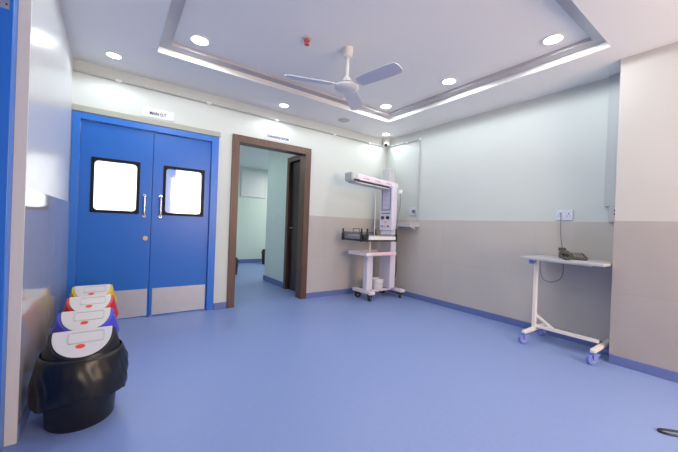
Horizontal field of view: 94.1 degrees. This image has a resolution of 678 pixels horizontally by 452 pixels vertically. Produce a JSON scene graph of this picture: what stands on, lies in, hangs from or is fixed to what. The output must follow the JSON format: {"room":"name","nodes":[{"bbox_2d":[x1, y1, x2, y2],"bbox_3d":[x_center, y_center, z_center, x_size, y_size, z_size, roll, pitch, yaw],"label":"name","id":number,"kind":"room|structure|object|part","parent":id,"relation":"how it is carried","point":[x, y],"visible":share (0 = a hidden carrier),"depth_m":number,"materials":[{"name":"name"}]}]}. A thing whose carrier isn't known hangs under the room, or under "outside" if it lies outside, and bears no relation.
{"room":"hospital room","nodes":[
{"label":"hospital room","id":0,"kind":"room"},
{"bbox_2d":[3,0,73,444],"bbox_3d":[-0.916,-0.243,0.502,0.228,2.564,6.000,2,0,-36],"label":"wall","id":1,"kind":"structure","parent":0,"point":[51,57],"depth_m":1.99,"materials":[{"name":"grey paint"}]},
{"bbox_2d":[0,0,18,451],"bbox_3d":[-1.234,-0.024,0.989,0.114,2.100,1.050,2,0,-36],"label":"door","id":2,"kind":"structure","parent":1,"relation":"in","point":[8,8],"depth_m":1.38,"materials":[{"name":"blue paint"}]},
{"bbox_3d":[-1.444,-0.976,1.358,0.035,0.075,0.002,2,0,-36],"label":"strike plate","id":3,"kind":"part","parent":2,"relation":"part of","materials":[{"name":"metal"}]},
{"bbox_2d":[4,0,31,446],"bbox_3d":[-1.479,-0.267,1.461,0.042,2.564,0.015,2,0,-36],"label":"trim","id":4,"kind":"structure","parent":1,"relation":"attached to","point":[25,6],"depth_m":1.46,"materials":[{"name":"white"}]},
{"bbox_2d":[17,404,30,440],"bbox_3d":[-2.061,0.953,2.250,0.008,0.077,1.885,2,0,-36],"label":"baseboard","id":5,"kind":"structure","parent":1,"relation":"attached to","point":[26,413],"depth_m":1.55,"materials":[{"name":"blue"}]},
{"bbox_2d":[18,188,69,422],"bbox_3d":[-2.046,0.393,2.243,0.008,1.197,1.885,2,0,-36],"label":"wainscoting","id":6,"kind":"structure","parent":1,"relation":"attached to","point":[46,231],"depth_m":1.86,"materials":[{"name":"grey paint"}]},
{"bbox_2d":[93,161,177,212],"bbox_3d":[-3.177,-0.308,4.480,2.100,2.500,3.100,2,0,-36],"label":"wall","id":7,"kind":"structure","parent":0,"point":[114,183],"depth_m":5.66,"materials":[{"name":"white"}]},
{"bbox_2d":[165,169,175,212],"bbox_3d":[-2.189,-0.255,4.009,0.156,2.470,0.180,2,0,-36],"label":"pier","id":8,"kind":"object","parent":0,"point":[170,174],"visible":0.21,"depth_m":3.95,"materials":[{"name":"white paint"}]},
{"bbox_2d":[176,170,200,213],"bbox_3d":[-2.660,-0.292,5.542,0.100,2.500,3.980,2,0,-36],"label":"wall","id":9,"kind":"structure","parent":0,"point":[188,183],"depth_m":5.26,"materials":[{"name":"white paint"}]},
{"bbox_2d":[69,59,385,304],"bbox_3d":[-0.980,-0.257,4.224,4.470,2.564,0.120,2,0,-36],"label":"wall","id":10,"kind":"structure","parent":0,"point":[332,156],"depth_m":3.89,"materials":[{"name":"white paint"}]},
{"bbox_2d":[66,110,218,319],"bbox_3d":[-2.051,-0.048,3.430,1.354,2.072,0.131,2,0,-36],"label":"door","id":11,"kind":"structure","parent":10,"relation":"in","point":[156,261],"depth_m":3.38,"materials":[{"name":"blue paint"}]},
{"bbox_3d":[-2.315,0.816,3.249,0.570,0.290,0.004,2,0,-36],"label":"kick plate","id":12,"kind":"part","parent":11,"relation":"part of","materials":[{"name":"metal"}]},
{"bbox_3d":[-2.074,-0.218,3.361,0.034,0.254,0.054,2,0,-36],"label":"pull handle","id":13,"kind":"part","parent":11,"relation":"part of","materials":[{"name":"silver metal"}]},
{"bbox_3d":[-1.951,-0.214,3.449,0.034,0.254,0.054,2,0,-36],"label":"pull handle","id":14,"kind":"part","parent":11,"relation":"part of","materials":[{"name":"silver metal"}]},
{"bbox_3d":[-1.823,0.833,3.602,0.546,0.290,0.004,2,0,-36],"label":"kick plate","id":15,"kind":"part","parent":11,"relation":"part of","materials":[{"name":"metal"}]},
{"bbox_2d":[72,103,220,136],"bbox_3d":[-1.981,-1.115,3.393,1.368,0.058,0.022,2,0,-36],"label":"trim","id":16,"kind":"structure","parent":10,"relation":"attached to","point":[77,107],"depth_m":3.32,"materials":[{"name":"grey"}]},
{"bbox_2d":[141,106,173,121],"bbox_3d":[-1.959,-1.212,3.413,0.310,0.102,0.007,2,0,-36],"label":"door sign","id":17,"kind":"object","parent":10,"relation":"attached to","point":[145,111],"visible":1,"depth_m":3.41,"materials":[{"name":"white plastic"}]},
{"bbox_2d":[73,68,380,145],"bbox_3d":[-0.906,-1.411,4.150,3.980,0.053,0.025,2,0,-36],"label":"conduit","id":18,"kind":"object","parent":10,"relation":"attached to","point":[77,70],"visible":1,"depth_m":3.69,"materials":[{"name":"grey"}]},
{"bbox_2d":[226,133,311,307],"bbox_3d":[-0.933,-0.048,4.263,1.116,2.150,0.162,2,0,-36],"label":"door frame","id":19,"kind":"structure","parent":10,"relation":"in","point":[237,140],"depth_m":4.31,"materials":[{"name":"brown wood"}]},
{"bbox_2d":[266,133,289,142],"bbox_3d":[-0.819,-1.180,4.233,0.350,0.072,0.007,2,0,-36],"label":"door sign","id":20,"kind":"object","parent":10,"relation":"attached to","point":[268,136],"visible":1,"depth_m":4.23,"materials":[{"name":"white plastic"}]},
{"bbox_2d":[213,287,362,309],"bbox_3d":[-0.394,1.008,4.600,2.752,0.077,0.016,2,0,-36],"label":"baseboard","id":21,"kind":"structure","parent":10,"relation":"attached to","point":[221,305],"depth_m":4.69,"materials":[{"name":"blue plastic"}]},
{"bbox_2d":[306,215,380,292],"bbox_3d":[0.144,0.467,4.975,1.488,1.197,0.008,2,0,-36],"label":"wainscoting","id":22,"kind":"structure","parent":10,"relation":"attached to","point":[330,266],"depth_m":4.83,"materials":[{"name":"beige paint"}]},
{"bbox_2d":[236,166,267,258],"bbox_3d":[-2.197,-0.269,8.375,3.960,2.470,0.120,2,0,-36],"label":"wall","id":23,"kind":"structure","parent":0,"point":[251,214],"depth_m":8.23,"materials":[{"name":"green paint"}]},
{"bbox_2d":[238,259,261,262],"bbox_3d":[-2.202,0.917,8.323,3.960,0.100,0.016,2,0,-36],"label":"baseboard","id":24,"kind":"structure","parent":23,"relation":"attached to","point":[240,260],"depth_m":8.23,"materials":[{"name":"blue"}]},
{"bbox_2d":[241,169,266,197],"bbox_3d":[-2.220,-1.095,8.241,0.680,0.680,0.028,2,0,-36],"label":"notice board","id":25,"kind":"object","parent":23,"relation":"attached to","point":[253,183],"visible":1,"depth_m":8.23,"materials":[{"name":"white plastic"}]},
{"bbox_2d":[239,145,268,169],"bbox_3d":[-1.821,-1.548,6.168,6.200,0.130,4.080,2,0,-36],"label":"ceiling","id":26,"kind":"structure","parent":0,"point":[250,157],"depth_m":6.89,"materials":[{"name":"white paint"}]},
{"bbox_2d":[264,150,298,281],"bbox_3d":[-0.082,-0.185,7.065,2.038,2.470,4.870,2,0,11],"label":"wall","id":27,"kind":"structure","parent":0,"point":[277,161],"depth_m":5.53,"materials":[{"name":"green paint"}]},
{"bbox_2d":[263,275,282,287],"bbox_3d":[-0.047,1.009,6.347,2.766,0.090,0.856,2,0,-36],"label":"baseboard","id":28,"kind":"structure","parent":27,"relation":"attached to","point":[266,278],"depth_m":5.50,"materials":[{"name":"blue"}]},
{"bbox_2d":[283,155,299,290],"bbox_3d":[-0.642,-0.035,4.968,0.140,2.140,0.638,2,0,-36],"label":"door","id":29,"kind":"structure","parent":27,"relation":"in","point":[293,167],"depth_m":5.10,"materials":[{"name":"brown wood"}]},
{"bbox_2d":[1,262,677,451],"bbox_3d":[-0.104,1.111,3.651,6.200,0.100,10.500,2,0,-36],"label":"floor","id":30,"kind":"structure","parent":0,"point":[276,370],"depth_m":2.13,"materials":[{"name":"blue plastic"}]},
{"bbox_2d":[27,326,128,433],"bbox_3d":[-1.372,0.785,1.684,0.412,0.467,0.412,2,0,-36],"label":"waste bin","id":31,"kind":"object","parent":30,"relation":"on","point":[75,380],"visible":1,"depth_m":1.56,"materials":[{"name":"black plastic"}]},
{"bbox_2d":[40,326,120,361],"bbox_3d":[-1.366,0.632,1.683,0.352,0.150,0.352,2,0,-36],"label":"lid","id":32,"kind":"object","parent":31,"relation":"attached to","point":[99,344],"depth_m":1.61,"materials":[{"name":"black plastic"}]},
{"bbox_2d":[51,307,118,334],"bbox_3d":[-1.635,0.774,2.036,0.352,0.467,0.352,2,0,-36],"label":"waste bin","id":33,"kind":"object","parent":30,"relation":"on","point":[101,317],"visible":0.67,"depth_m":1.97,"materials":[{"name":"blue plastic"}]},
{"bbox_2d":[62,294,118,318],"bbox_3d":[-1.891,0.764,2.394,0.352,0.467,0.352,2,0,-36],"label":"waste bin","id":34,"kind":"object","parent":30,"relation":"on","point":[96,301],"visible":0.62,"depth_m":2.34,"materials":[{"name":"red plastic"}]},
{"bbox_2d":[69,284,116,301],"bbox_3d":[-2.164,0.752,2.764,0.352,0.467,0.352,2,0,-36],"label":"waste bin","id":35,"kind":"object","parent":30,"relation":"on","point":[89,290],"visible":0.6,"depth_m":2.71,"materials":[{"name":"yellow plastic"}]},
{"bbox_2d":[235,257,238,274],"bbox_3d":[-2.152,0.805,6.358,0.240,0.340,0.240,2,0,-36],"label":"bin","id":36,"kind":"object","parent":30,"relation":"on","point":[237,260],"visible":0.23,"depth_m":6.32,"materials":[{"name":"black plastic"}]},
{"bbox_2d":[261,249,264,263],"bbox_3d":[-1.878,0.790,8.119,0.240,0.380,0.240,2,0,-36],"label":"bin","id":37,"kind":"object","parent":30,"relation":"on","point":[263,250],"visible":0.45,"depth_m":8.02,"materials":[{"name":"black plastic"}]},
{"bbox_2d":[342,169,404,300],"bbox_3d":[0.508,0.087,4.695,0.983,1.985,0.521,2,0,-36],"label":"infant warmer","id":38,"kind":"object","parent":30,"relation":"on","point":[387,185],"visible":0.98,"depth_m":4.77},
{"bbox_3d":[0.309,0.124,4.324,0.030,0.182,0.030,2,0,-36],"label":"corner post","id":39,"kind":"part","parent":38,"relation":"part of","materials":[{"name":"black plastic"}]},
{"bbox_3d":[0.363,0.150,4.299,0.083,0.083,0.045,2,0,-36],"label":"tilt knob","id":40,"kind":"part","parent":38,"relation":"part of","materials":[{"name":"black plastic"}]},
{"bbox_3d":[0.451,0.155,4.674,0.540,0.035,0.380,2,0,-36],"label":"mattress","id":41,"kind":"part","parent":38,"relation":"part of","materials":[{"name":"white fabric"}]},
{"bbox_3d":[0.449,0.204,4.674,0.640,0.023,0.480,2,0,-36],"label":"bed frame","id":42,"kind":"part","parent":38,"relation":"part of","materials":[{"name":"black plastic"}]},
{"bbox_2d":[348,250,395,255],"bbox_3d":[0.497,0.399,4.708,0.590,0.050,0.410,2,0,-36],"label":"tray","id":43,"kind":"object","parent":38,"relation":"on","point":[357,252],"depth_m":4.62,"materials":[{"name":"white plastic"}]},
{"bbox_2d":[358,180,389,187],"bbox_3d":[0.468,-0.615,4.669,0.660,0.070,0.140,2,0,-36],"label":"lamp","id":44,"kind":"object","parent":38,"relation":"attached to","point":[367,183],"depth_m":4.63,"materials":[{"name":"black plastic"}]},
{"bbox_2d":[372,277,383,288],"bbox_3d":[0.580,0.871,4.784,0.206,0.154,0.208,2,0,-36],"label":"bucket","id":45,"kind":"object","parent":38,"relation":"on","point":[377,282],"visible":0.89,"depth_m":4.71,"materials":[{"name":"white plastic"}]},
{"bbox_3d":[0.523,-0.664,4.707,0.870,0.136,0.170,2,0,-36],"label":"heater arm","id":46,"kind":"part","parent":38,"relation":"part of","materials":[{"name":"white plastic"}]},
{"bbox_3d":[0.608,0.174,4.480,0.550,0.051,0.010,2,0,-36],"label":"rail","id":47,"kind":"part","parent":38,"relation":"part of","materials":[{"name":"white"}]},
{"bbox_2d":[518,255,612,364],"bbox_3d":[2.136,0.728,2.967,0.562,0.836,0.655,2,0,-36],"label":"table","id":48,"kind":"object","parent":30,"relation":"on","point":[592,357],"visible":0.93,"depth_m":2.98,"materials":[{"name":"white metal"}]},
{"bbox_3d":[1.960,0.674,3.150,0.034,0.670,0.034,2,0,-36],"label":"post","id":49,"kind":"part","parent":48,"relation":"part of","materials":[{"name":"white metal"}]},
{"bbox_2d":[558,247,587,260],"bbox_3d":[2.186,0.262,2.938,0.197,0.100,0.367,2,0,26],"label":"desk phone","id":50,"kind":"object","parent":48,"relation":"on","point":[564,254],"visible":1,"depth_m":2.92,"materials":[{"name":"grey plastic"}]},
{"bbox_2d":[657,428,677,436],"bbox_3d":[1.922,1.136,1.711,0.329,0.012,0.075,2,0,12],"label":"power cable","id":51,"kind":"object","parent":30,"relation":"on","point":[658,429],"visible":1,"depth_m":1.74,"materials":[{"name":"black plastic"}]},
{"bbox_2d":[59,0,677,138],"bbox_3d":[0.731,-1.611,1.595,5.000,0.286,6.320,2,0,-36],"label":"ceiling","id":52,"kind":"structure","parent":0,"point":[432,41],"depth_m":2.69,"materials":[{"name":"white paint"}]},
{"bbox_2d":[105,51,122,59],"bbox_3d":[-2.075,-1.572,2.906,0.134,0.008,0.134,2,0,-36],"label":"recessed light","id":53,"kind":"object","parent":52,"relation":"in","point":[114,55],"visible":1,"depth_m":2.90,"materials":[{"name":"white plastic"}]},
{"bbox_2d":[106,53,120,58],"bbox_3d":[-2.075,-1.574,2.906,0.113,0.005,0.113,2,0,-36],"label":"diffuser","id":54,"kind":"object","parent":53,"relation":"attached to","point":[112,55],"depth_m":2.91,"materials":[{"name":"white"}]},
{"bbox_2d":[189,34,209,45],"bbox_3d":[-1.218,-1.626,2.764,0.168,0.008,0.168,2,0,-36],"label":"recessed light","id":55,"kind":"object","parent":52,"relation":"in","point":[200,40],"visible":1,"depth_m":2.76,"materials":[{"name":"white plastic"}]},
{"bbox_2d":[191,36,208,44],"bbox_3d":[-1.218,-1.628,2.764,0.141,0.005,0.141,2,0,-36],"label":"diffuser","id":56,"kind":"object","parent":55,"relation":"attached to","point":[198,40],"depth_m":2.76,"materials":[{"name":"white plastic"}]},
{"bbox_2d":[279,103,288,107],"bbox_3d":[-0.695,-1.524,3.985,0.134,0.008,0.134,2,0,-36],"label":"recessed light","id":57,"kind":"object","parent":52,"relation":"in","point":[284,105],"visible":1,"depth_m":3.98,"materials":[{"name":"white plastic"}]},
{"bbox_2d":[303,36,310,45],"bbox_3d":[-0.272,-1.566,2.674,0.072,0.058,0.072,2,0,-36],"label":"sprinkler","id":58,"kind":"object","parent":52,"relation":"attached to","point":[307,39],"visible":1,"depth_m":2.66,"materials":[{"name":"red plastic"}]},
{"bbox_2d":[284,46,401,109],"bbox_3d":[0.083,-1.391,2.719,0.978,0.380,0.946,2,0,-36],"label":"ceiling fan","id":59,"kind":"object","parent":52,"relation":"hanging from","point":[346,87],"visible":1,"depth_m":2.72,"materials":[{"name":"white metal"}]},
{"bbox_3d":[-0.264,-1.257,2.711,0.415,0.036,0.134,2,0,-17],"label":"blade","id":60,"kind":"part","parent":59,"relation":"part of","materials":[{"name":"grey metal"}]},
{"bbox_3d":[0.069,-1.237,2.809,0.220,0.070,0.220,2,0,-36],"label":"motor","id":61,"kind":"part","parent":59,"relation":"part of","materials":[{"name":"white metal"}]},
{"bbox_3d":[0.074,-1.387,2.809,0.028,0.230,0.028,2,0,-36],"label":"rod","id":62,"kind":"part","parent":59,"relation":"part of","materials":[{"name":"white metal"}]},
{"bbox_3d":[0.151,-1.242,3.147,0.134,0.036,0.415,2,0,13],"label":"blade","id":63,"kind":"part","parent":59,"relation":"part of","materials":[{"name":"grey metal"}]},
{"bbox_3d":[0.320,-1.234,2.570,0.415,0.036,0.134,2,0,43],"label":"blade","id":64,"kind":"part","parent":59,"relation":"part of","materials":[{"name":"grey metal"}]},
{"bbox_2d":[338,118,349,122],"bbox_3d":[0.070,-1.493,4.461,0.170,0.016,0.170,2,0,-36],"label":"ceiling speaker","id":65,"kind":"object","parent":52,"relation":"attached to","point":[344,120],"visible":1,"depth_m":4.43,"materials":[{"name":"grey plastic"}]},
{"bbox_2d":[157,0,611,122],"bbox_3d":[0.263,-1.558,2.654,2.880,0.032,2.482,2,0,-36],"label":"trim","id":66,"kind":"structure","parent":52,"relation":"attached to","point":[176,6],"depth_m":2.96,"materials":[{"name":"grey paint"}]},
{"bbox_2d":[380,104,391,108],"bbox_3d":[0.613,-1.562,4.114,0.157,0.008,0.157,2,0,-36],"label":"recessed light","id":67,"kind":"object","parent":52,"relation":"in","point":[384,106],"visible":1,"depth_m":4.12,"materials":[{"name":"white plastic"}]},
{"bbox_2d":[383,138,389,147],"bbox_3d":[0.780,-1.376,5.261,0.123,0.189,0.280,2,0,17],"label":"security camera","id":68,"kind":"object","parent":52,"relation":"attached to","point":[386,142],"visible":1,"depth_m":5.28,"materials":[{"name":"white plastic"}]},
{"bbox_2d":[441,78,456,84],"bbox_3d":[1.170,-1.539,3.355,0.157,0.008,0.157,2,0,-36],"label":"recessed light","id":69,"kind":"object","parent":52,"relation":"in","point":[447,81],"visible":1,"depth_m":3.35,"materials":[{"name":"white plastic"}]},
{"bbox_2d":[443,79,454,83],"bbox_3d":[1.170,-1.540,3.355,0.132,0.005,0.132,2,0,-36],"label":"diffuser","id":70,"kind":"object","parent":69,"relation":"attached to","point":[445,81],"depth_m":3.35,"materials":[{"name":"white plastic"}]},
{"bbox_2d":[542,33,564,44],"bbox_3d":[1.739,-1.515,2.561,0.157,0.008,0.157,2,0,-36],"label":"recessed light","id":71,"kind":"object","parent":52,"relation":"in","point":[552,39],"visible":1,"depth_m":2.56,"materials":[{"name":"white plastic"}]},
{"bbox_2d":[544,35,562,43],"bbox_3d":[1.739,-1.517,2.561,0.132,0.005,0.132,2,0,-36],"label":"diffuser","id":72,"kind":"object","parent":71,"relation":"attached to","point":[551,39],"depth_m":2.56,"materials":[{"name":"white"}]},
{"bbox_2d":[386,78,608,221],"bbox_3d":[2.534,-0.122,3.058,0.120,2.564,6.120,2,0,-36],"label":"wall","id":73,"kind":"structure","parent":0,"point":[530,160],"depth_m":3.68,"materials":[{"name":"white paint"}]},
{"bbox_2d":[391,138,421,218],"bbox_3d":[1.039,-0.730,5.036,0.027,1.235,0.635,2,0,-36],"label":"conduit","id":74,"kind":"object","parent":73,"relation":"attached to","point":[419,139],"visible":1,"depth_m":4.79,"materials":[{"name":"grey"}]},
{"bbox_2d":[396,223,418,228],"bbox_3d":[0.983,-0.004,4.913,0.210,0.090,0.505,2,0,-36],"label":"wall shelf","id":75,"kind":"object","parent":73,"relation":"attached to","point":[411,225],"visible":0.6,"depth_m":4.73,"materials":[{"name":"grey laminate"}]},
{"bbox_2d":[409,208,416,215],"bbox_3d":[1.129,-0.223,4.872,0.050,0.120,0.150,2,0,-36],"label":"wall socket","id":76,"kind":"object","parent":73,"relation":"attached to","point":[412,211],"visible":1,"depth_m":4.87,"materials":[{"name":"white plastic"}]},
{"bbox_2d":[385,290,602,346],"bbox_3d":[1.636,1.085,4.125,0.008,0.077,3.126,2,0,-36],"label":"baseboard","id":77,"kind":"structure","parent":73,"relation":"attached to","point":[511,321],"depth_m":3.85,"materials":[{"name":"blue"}]},
{"bbox_2d":[394,220,613,340],"bbox_3d":[1.661,0.526,4.131,0.008,1.197,3.134,2,0,-36],"label":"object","id":78,"kind":"structure","parent":73,"relation":"attached to","point":[478,265],"depth_m":3.64,"materials":[{"name":"beige paint"}]},
{"bbox_2d":[540,214,563,281],"bbox_3d":[2.234,0.219,3.209,0.139,0.718,0.300,2,0,-29],"label":"cable","id":79,"kind":"object","parent":73,"relation":"attached to","point":[560,214],"visible":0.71,"depth_m":3.24,"materials":[{"name":"grey plastic"}]},
{"bbox_2d":[556,210,572,220],"bbox_3d":[2.318,-0.111,3.242,0.016,0.110,0.150,2,0,-36],"label":"wall socket","id":80,"kind":"object","parent":73,"relation":"attached to","point":[566,215],"visible":1,"depth_m":3.24,"materials":[{"name":"white plastic"}]},
{"bbox_2d":[608,206,614,221],"bbox_3d":[2.544,-0.106,2.893,0.056,0.145,0.110,2,0,-36],"label":"wall switch","id":81,"kind":"object","parent":73,"relation":"attached to","point":[611,213],"visible":0.43,"depth_m":2.91,"materials":[{"name":"grey plastic"}]},
{"bbox_2d":[604,74,619,206],"bbox_3d":[2.570,-0.790,2.910,0.035,1.224,0.150,2,0,-36],"label":"cable trunking","id":82,"kind":"object","parent":73,"relation":"attached to","point":[614,81],"visible":0.51,"depth_m":2.93,"materials":[{"name":"grey plastic"}]},
{"bbox_2d":[615,42,677,220],"bbox_3d":[3.301,-0.088,1.601,0.335,2.564,2.858,2,0,-36],"label":"wall pillar","id":83,"kind":"structure","parent":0,"point":[647,150],"depth_m":2.51,"materials":[{"name":"white paint"}]},
{"bbox_2d":[608,354,677,382],"bbox_3d":[3.109,1.149,1.500,0.008,0.077,2.858,2,0,-36],"label":"baseboard","id":84,"kind":"structure","parent":83,"relation":"attached to","point":[659,372],"depth_m":2.48,"materials":[{"name":"blue plastic"}]},
{"bbox_2d":[609,221,677,371],"bbox_3d":[3.136,0.590,1.503,0.008,1.197,2.858,2,0,-36],"label":"wall","id":85,"kind":"structure","parent":83,"relation":"attached to","point":[644,292],"depth_m":2.49,"materials":[{"name":"beige paint"}]}
]}

